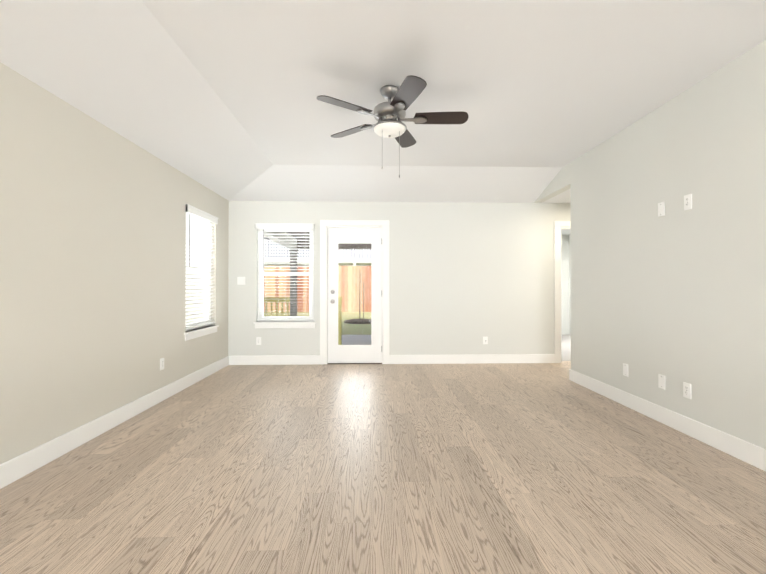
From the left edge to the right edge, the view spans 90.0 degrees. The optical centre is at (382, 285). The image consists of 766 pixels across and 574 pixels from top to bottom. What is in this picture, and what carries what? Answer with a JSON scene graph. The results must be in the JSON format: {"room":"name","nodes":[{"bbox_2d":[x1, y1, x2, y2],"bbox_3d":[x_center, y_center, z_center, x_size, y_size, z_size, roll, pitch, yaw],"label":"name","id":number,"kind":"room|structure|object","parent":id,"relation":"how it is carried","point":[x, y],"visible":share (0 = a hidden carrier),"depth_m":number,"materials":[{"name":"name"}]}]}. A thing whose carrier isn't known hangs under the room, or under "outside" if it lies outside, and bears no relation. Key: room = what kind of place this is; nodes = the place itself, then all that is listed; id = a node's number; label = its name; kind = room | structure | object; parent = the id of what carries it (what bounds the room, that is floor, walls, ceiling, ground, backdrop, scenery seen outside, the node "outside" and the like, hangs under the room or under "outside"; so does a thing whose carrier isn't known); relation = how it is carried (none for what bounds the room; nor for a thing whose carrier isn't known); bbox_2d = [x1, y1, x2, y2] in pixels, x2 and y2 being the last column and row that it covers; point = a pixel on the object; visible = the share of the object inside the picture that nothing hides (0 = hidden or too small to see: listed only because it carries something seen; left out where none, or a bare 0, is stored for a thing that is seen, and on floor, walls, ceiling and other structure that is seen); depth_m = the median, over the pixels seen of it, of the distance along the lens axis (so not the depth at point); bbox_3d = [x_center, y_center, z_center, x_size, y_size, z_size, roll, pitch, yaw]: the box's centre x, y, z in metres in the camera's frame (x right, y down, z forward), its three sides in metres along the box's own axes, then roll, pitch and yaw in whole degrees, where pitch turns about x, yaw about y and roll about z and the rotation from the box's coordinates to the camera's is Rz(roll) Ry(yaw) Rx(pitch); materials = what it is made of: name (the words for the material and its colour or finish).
{"room":"empty living room","nodes":[
{"label":"empty living room","id":0,"kind":"room"},
{"bbox_2d":[0,62,228,463],"bbox_3d":[-2.158,-0.290,-0.750,0.140,2.850,13.080,0,0,-2],"label":"wall","id":1,"kind":"structure","parent":0,"point":[92,269],"depth_m":2.81,"materials":[{"name":"paint"}]},
{"bbox_2d":[0,356,228,488],"bbox_3d":[-2.080,1.067,-0.755,0.016,0.135,12.800,0,0,-2],"label":"baseboard","id":2,"kind":"structure","parent":1,"relation":"attached to","point":[20,466],"depth_m":2.85,"materials":[{"name":"white wood"}]},
{"bbox_2d":[160,358,163,369],"bbox_3d":[-2.221,0.790,3.855,0.010,0.115,0.070,0,0,-2],"label":"electrical outlet","id":3,"kind":"object","parent":1,"relation":"attached to","point":[161,363],"visible":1,"depth_m":3.85,"materials":[{"name":"white plastic"}]},
{"bbox_2d":[184,212,218,340],"bbox_3d":[-2.303,-0.139,4.768,0.170,1.532,0.910,0,0,-2],"label":"window","id":4,"kind":"structure","parent":1,"relation":"in","point":[202,289],"depth_m":4.89,"materials":[{"name":"white plastic"}]},
{"bbox_2d":[185,204,218,328],"bbox_3d":[-2.269,-0.208,4.769,0.092,1.426,0.880,0,0,-2],"label":"window blind","id":5,"kind":"object","parent":4,"relation":"attached to","point":[195,226],"visible":0.73,"depth_m":4.75,"materials":[{"name":"white plastic"}]},
{"bbox_2d":[186,232,203,323],"bbox_3d":[-1.924,-0.194,5.810,8.160,2.970,0.020,0,0,-2],"label":"cladding","id":6,"kind":"object","parent":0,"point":[194,292],"depth_m":5.77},
{"bbox_2d":[0,361,765,573],"bbox_3d":[0.851,1.185,-0.668,6.160,0.100,13.080,0,0,-2],"label":"floor","id":7,"kind":"structure","parent":0,"point":[518,468],"depth_m":2.19,"materials":[{"name":"brown wood"}]},
{"bbox_2d":[0,0,765,202],"bbox_3d":[0.257,-1.464,-0.686,5.030,0.460,13.170,0,0,-2],"label":"ceiling","id":8,"kind":"structure","parent":0,"point":[218,97],"depth_m":2.73,"materials":[{"name":"paint"}]},
{"bbox_2d":[317,75,468,177],"bbox_3d":[0.093,-1.174,2.976,1.136,0.702,1.168,0,0,-2],"label":"ceiling fan","id":9,"kind":"object","parent":8,"relation":"hanging from","point":[389,116],"visible":1,"depth_m":2.91,"materials":[{"name":"silver metal"}]},
{"bbox_2d":[228,201,570,355],"bbox_3d":[0.727,-0.255,5.809,6.020,2.850,0.140,0,0,-2],"label":"wall","id":10,"kind":"structure","parent":0,"point":[465,278],"depth_m":5.74,"materials":[{"name":"paint"}]},
{"bbox_2d":[237,277,244,284],"bbox_3d":[-2.089,-0.070,5.648,0.116,0.116,0.013,0,0,-2],"label":"light switch","id":11,"kind":"object","parent":10,"relation":"attached to","point":[240,280],"visible":1,"depth_m":5.65,"materials":[{"name":"white plastic"}]},
{"bbox_2d":[256,337,260,344],"bbox_3d":[-1.834,0.820,5.652,0.070,0.115,0.010,0,0,-2],"label":"electrical outlet","id":12,"kind":"object","parent":10,"relation":"attached to","point":[258,340],"visible":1,"depth_m":5.65,"materials":[{"name":"white plastic"}]},
{"bbox_2d":[229,355,319,364],"bbox_3d":[-1.596,1.102,5.654,1.334,0.135,0.016,0,0,-2],"label":"baseboard","id":13,"kind":"structure","parent":10,"relation":"attached to","point":[281,360],"depth_m":5.65,"materials":[{"name":"white wood"}]},
{"bbox_2d":[253,229,315,327],"bbox_3d":[-1.451,-0.134,5.724,0.910,1.532,0.170,0,0,-2],"label":"window","id":14,"kind":"structure","parent":10,"relation":"in","point":[261,312],"depth_m":5.75,"materials":[{"name":"white plastic"}]},
{"bbox_2d":[255,223,314,319],"bbox_3d":[-1.450,-0.203,5.690,0.880,1.426,0.092,0,0,-2],"label":"window blind","id":15,"kind":"object","parent":14,"relation":"attached to","point":[302,226],"visible":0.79,"depth_m":5.68,"materials":[{"name":"white plastic"}]},
{"bbox_2d":[327,363,381,363],"bbox_3d":[-0.423,1.165,5.782,0.812,0.011,0.171,0,0,-2],"label":"door sill","id":16,"kind":"structure","parent":10,"relation":"attached to","point":[354,363],"depth_m":5.70,"materials":[{"name":"brown"}]},
{"bbox_2d":[320,220,388,364],"bbox_3d":[-0.422,0.098,5.764,1.030,2.145,0.158,0,0,-2],"label":"door frame","id":17,"kind":"structure","parent":10,"relation":"attached to","point":[324,224],"depth_m":5.69,"materials":[{"name":"white wood"}]},
{"bbox_2d":[328,228,381,362],"bbox_3d":[-0.413,0.149,5.708,0.814,2.018,0.121,0,0,-2],"label":"patio door","id":18,"kind":"structure","parent":10,"relation":"in","point":[350,353],"depth_m":5.72,"materials":[{"name":"white paint"}]},
{"bbox_2d":[389,354,554,363],"bbox_3d":[1.342,1.103,5.742,2.505,0.135,0.016,0,0,-2],"label":"baseboard","id":19,"kind":"structure","parent":10,"relation":"attached to","point":[472,359],"depth_m":5.74,"materials":[{"name":"white wood"}]},
{"bbox_2d":[483,337,487,343],"bbox_3d":[1.539,0.825,5.753,0.070,0.115,0.010,0,0,-2],"label":"electrical outlet","id":20,"kind":"object","parent":10,"relation":"attached to","point":[485,340],"visible":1,"depth_m":5.75,"materials":[{"name":"white plastic"}]},
{"bbox_2d":[554,221,570,362],"bbox_3d":[3.057,0.098,5.868,0.940,2.145,0.158,0,0,-2],"label":"door frame","id":21,"kind":"structure","parent":10,"relation":"attached to","point":[558,225],"depth_m":5.78,"materials":[{"name":"white wood"}]},
{"bbox_2d":[542,189,569,202],"bbox_3d":[3.036,-1.316,4.564,1.200,0.120,2.500,0,0,-2],"label":"ceiling","id":22,"kind":"structure","parent":0,"point":[563,197],"depth_m":5.51,"materials":[{"name":"paint"}]},
{"bbox_2d":[561,235,568,334],"bbox_3d":[3.344,-0.236,9.289,2.280,2.850,0.140,0,0,-2],"label":"wall","id":23,"kind":"structure","parent":0,"point":[565,284],"depth_m":9.25,"materials":[{"name":"paint"}]},
{"bbox_2d":[561,335,570,360],"bbox_3d":[3.395,1.228,7.582,2.300,0.104,3.260,0,0,-2],"label":"floor","id":24,"kind":"structure","parent":0,"point":[565,347],"depth_m":7.19,"materials":[{"name":"grey"}]},
{"bbox_2d":[561,230,570,234],"bbox_3d":[3.395,-1.300,7.596,2.300,0.120,3.260,0,0,-2],"label":"ceiling","id":25,"kind":"structure","parent":0,"point":[565,232],"depth_m":8.91,"materials":[{"name":"paint"}]},
{"bbox_2d":[569,234,570,334],"bbox_3d":[4.613,-0.244,7.697,0.140,2.850,3.400,0,0,-2],"label":"wall","id":26,"kind":"structure","parent":0,"point":[569,234],"depth_m":9.21,"materials":[{"name":"paint"}]},
{"bbox_2d":[534,40,765,448],"bbox_3d":[2.532,-0.290,-0.679,0.120,2.850,12.940,0,0,-2],"label":"wall","id":27,"kind":"structure","parent":0,"point":[675,295],"depth_m":3.01,"materials":[{"name":"paint"}]},
{"bbox_2d":[623,363,627,376],"bbox_3d":[2.337,0.814,3.691,0.008,0.115,0.070,0,0,-2],"label":"electrical outlet","id":28,"kind":"object","parent":27,"relation":"attached to","point":[625,369],"visible":1,"depth_m":3.69,"materials":[{"name":"white plastic"}]},
{"bbox_2d":[658,202,664,216],"bbox_3d":[2.351,-0.643,3.239,0.008,0.115,0.070,0,0,-2],"label":"electrical outlet","id":29,"kind":"object","parent":27,"relation":"attached to","point":[661,208],"visible":1,"depth_m":3.23,"materials":[{"name":"white plastic"}]},
{"bbox_2d":[658,374,664,389],"bbox_3d":[2.351,0.812,3.231,0.008,0.115,0.070,0,0,-2],"label":"electrical outlet","id":30,"kind":"object","parent":27,"relation":"attached to","point":[661,381],"visible":1,"depth_m":3.23,"materials":[{"name":"white plastic"}]},
{"bbox_2d":[570,369,765,471],"bbox_3d":[2.478,1.065,-1.153,0.016,0.135,11.730,0,0,-2],"label":"baseboard","id":31,"kind":"structure","parent":27,"relation":"attached to","point":[745,451],"depth_m":2.99,"materials":[{"name":"white wood"}]},
{"bbox_2d":[683,382,690,398],"bbox_3d":[2.358,0.815,2.971,0.010,0.115,0.070,0,0,-2],"label":"electrical outlet","id":32,"kind":"object","parent":27,"relation":"attached to","point":[686,390],"visible":1,"depth_m":2.96,"materials":[{"name":"white plastic"}]},
{"bbox_2d":[684,194,691,209],"bbox_3d":[2.358,-0.645,2.964,0.010,0.115,0.070,0,0,-2],"label":"electrical outlet","id":33,"kind":"object","parent":27,"relation":"attached to","point":[688,202],"visible":1,"depth_m":2.96,"materials":[{"name":"white plastic"}]},
{"label":"outside","id":34,"kind":"structure","parent":0,"visible":0},
{"bbox_2d":[264,306,370,334],"bbox_3d":[-0.545,1.239,23.902,60.000,0.300,72.000,0,0,-2],"label":"lawn","id":35,"kind":"structure","parent":34,"point":[350,315],"depth_m":12.25,"materials":[{"name":"green plant"}]},
{"bbox_2d":[264,265,370,311],"bbox_3d":[3.458,0.209,15.778,20.717,2.032,0.110,0,0,-2],"label":"fence","id":36,"kind":"object","parent":35,"relation":"on","point":[304,306],"depth_m":15.57,"materials":[{"name":"brown wood"}]},
{"bbox_2d":[264,238,370,302],"bbox_3d":[-1.578,-2.650,24.992,13.800,7.850,12.600,0,0,-2],"label":"house","id":37,"kind":"structure","parent":35,"relation":"on","point":[356,257],"depth_m":20.74,"materials":[{"name":"grey"}]},
{"bbox_2d":[342,335,370,344],"bbox_3d":[-1.484,1.258,7.651,6.550,0.085,3.630,0,0,-2],"label":"patio slab","id":38,"kind":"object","parent":35,"relation":"on","point":[346,338],"depth_m":8.49,"materials":[{"name":"white concrete"}]},
{"bbox_2d":[264,297,289,315],"bbox_3d":[-3.437,0.727,9.236,2.380,0.995,0.090,0,0,-2],"label":"railing","id":39,"kind":"object","parent":38,"relation":"on","point":[281,300],"depth_m":9.24,"materials":[{"name":"beige wood"}]},
{"bbox_2d":[289,248,297,315],"bbox_3d":[-2.168,0.167,9.297,0.190,2.115,0.190,0,0,-2],"label":"patio column","id":40,"kind":"structure","parent":38,"relation":"on","point":[293,252],"depth_m":9.22,"materials":[{"name":"grey paint"}]},
{"bbox_2d":[264,232,370,248],"bbox_3d":[-0.263,-1.384,7.797,4.400,0.970,3.840,0,0,-2],"label":"roof","id":41,"kind":"structure","parent":40,"relation":"on","point":[350,246],"depth_m":9.00,"materials":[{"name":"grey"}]},
{"bbox_2d":[344,271,370,323],"bbox_3d":[-0.754,0.322,12.495,1.100,1.780,1.100,0,0,-2],"label":"sapling","id":42,"kind":"object","parent":35,"relation":"on","point":[349,321],"depth_m":12.32,"materials":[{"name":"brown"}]}
]}

